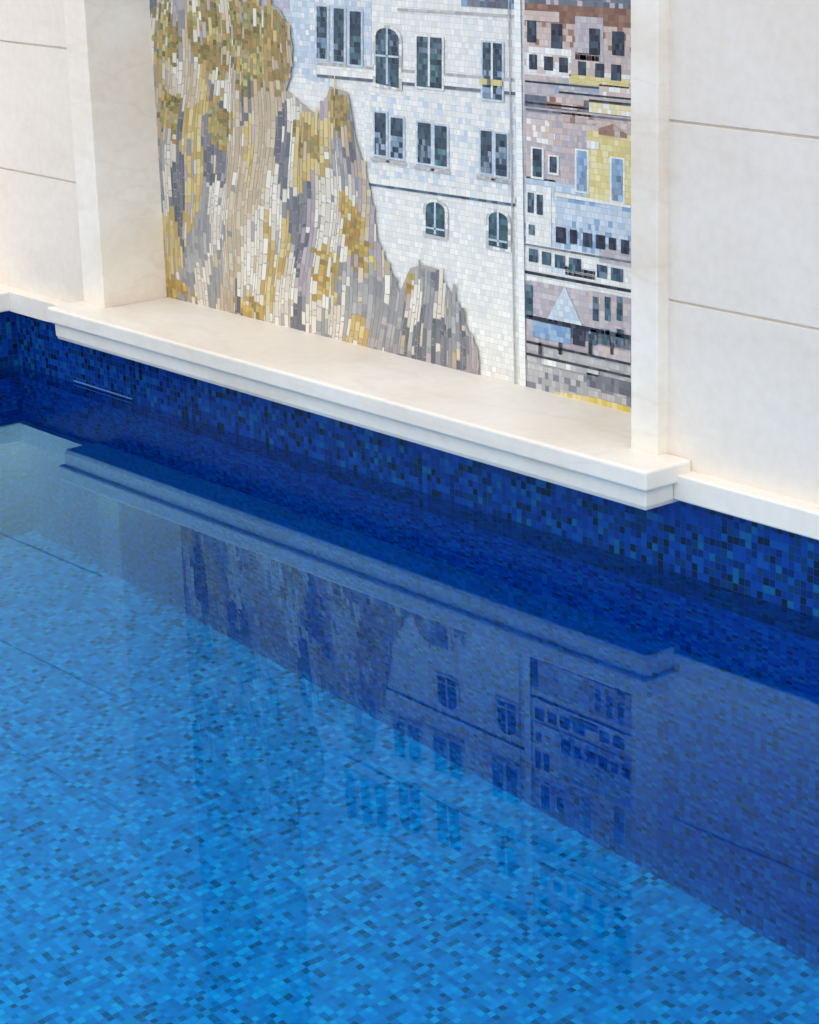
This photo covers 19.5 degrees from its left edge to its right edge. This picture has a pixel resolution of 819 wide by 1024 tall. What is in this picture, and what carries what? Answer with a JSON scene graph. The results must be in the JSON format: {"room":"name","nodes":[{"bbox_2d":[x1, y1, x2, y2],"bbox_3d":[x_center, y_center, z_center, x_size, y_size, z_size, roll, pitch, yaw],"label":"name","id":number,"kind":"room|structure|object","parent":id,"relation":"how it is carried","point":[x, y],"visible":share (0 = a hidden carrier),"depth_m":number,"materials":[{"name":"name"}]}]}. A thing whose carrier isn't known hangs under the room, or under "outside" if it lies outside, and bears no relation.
{"room":"indoor swimming pool","nodes":[
{"label":"indoor swimming pool","id":0,"kind":"room"},
{"bbox_2d":[0,311,18,367],"bbox_3d":[-3.508,0.945,4.572,6.285,1.777,0.300,-15,21,-37],"label":"wall","id":1,"kind":"structure","parent":0,"point":[8,338],"depth_m":6.10,"materials":[{"name":"tile"}]},
{"bbox_2d":[0,284,19,311],"bbox_3d":[-3.516,0.069,4.311,6.320,0.050,0.315,-15,21,-37],"label":"trim","id":2,"kind":"structure","parent":1,"relation":"on","point":[4,295],"depth_m":6.06,"materials":[{"name":"stone"}]},
{"bbox_2d":[0,0,83,302],"bbox_3d":[-1.665,-1.829,6.759,0.300,2.153,3.118,-15,21,-37],"label":"wall","id":3,"kind":"structure","parent":0,"point":[40,251],"depth_m":5.87,"materials":[{"name":"stone"}]},
{"bbox_2d":[8,290,67,321],"bbox_3d":[-0.890,-0.506,5.951,0.057,0.049,0.334,-15,21,-37],"label":"trim","id":4,"kind":"structure","parent":3,"relation":"attached to","point":[22,302],"depth_m":5.98,"materials":[{"name":"stone"}]},
{"bbox_2d":[0,365,818,1023],"bbox_3d":[-1.228,0.989,1.655,6.285,0.001,6.955,-15,21,-37],"label":"water","id":5,"kind":"object","parent":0,"point":[286,736],"visible":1,"depth_m":3.59,"materials":[{"name":"blue liquid"}]},
{"bbox_2d":[15,313,818,616],"bbox_3d":[0.451,0.013,4.656,0.315,0.267,9.700,-15,21,-37],"label":"wall","id":6,"kind":"structure","parent":0,"point":[760,561],"depth_m":4.76,"materials":[{"name":"tile"}]},
{"bbox_2d":[73,380,131,398],"bbox_3d":[-0.748,-0.300,5.833,0.013,0.002,0.264,-15,21,-37],"label":"inlet","id":7,"kind":"object","parent":6,"relation":"attached to","point":[73,380],"visible":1,"depth_m":5.83,"materials":[{"name":"plastic"}]},
{"bbox_2d":[47,297,690,509],"bbox_3d":[-0.113,-0.276,5.095,0.297,0.080,2.046,-15,21,-37],"label":"ledge","id":8,"kind":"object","parent":6,"relation":"on","point":[579,445],"depth_m":4.89,"materials":[{"name":"stone"}]},
{"bbox_2d":[668,0,818,504],"bbox_3d":[2.026,-0.621,2.426,0.300,2.153,4.644,-15,21,-37],"label":"wall","id":9,"kind":"structure","parent":0,"point":[743,243],"depth_m":4.09,"materials":[{"name":"stone"}]},
{"bbox_2d":[674,471,818,539],"bbox_3d":[1.952,0.424,2.614,0.057,0.049,4.584,-15,21,-37],"label":"trim","id":10,"kind":"structure","parent":9,"relation":"attached to","point":[774,510],"depth_m":4.17,"materials":[{"name":"stone"}]},
{"bbox_3d":[0.011,-1.323,4.933,0.111,2.153,1.938,-15,21,-37],"label":"wall","id":11,"kind":"structure","parent":0,"visible":0},
{"bbox_2d":[63,0,166,307],"bbox_3d":[-0.712,-1.514,5.517,0.207,2.086,0.092,-15,21,-37],"label":"pillar","id":12,"kind":"structure","parent":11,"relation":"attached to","point":[109,42],"depth_m":5.66,"materials":[{"name":"stone"}]},
{"bbox_2d":[150,0,630,412],"bbox_3d":[-0.043,-1.338,4.867,0.027,2.083,1.798,-15,21,-37],"label":"mosaic panel","id":13,"kind":"object","parent":11,"relation":"attached to","point":[446,183],"visible":0.92,"depth_m":5.00,"materials":[{"name":"tile"}]},
{"bbox_2d":[631,0,670,455],"bbox_3d":[0.479,-1.124,4.119,0.207,2.086,0.068,-15,21,-37],"label":"pillar","id":14,"kind":"structure","parent":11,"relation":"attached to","point":[650,120],"depth_m":4.23,"materials":[{"name":"stone"}]}
]}

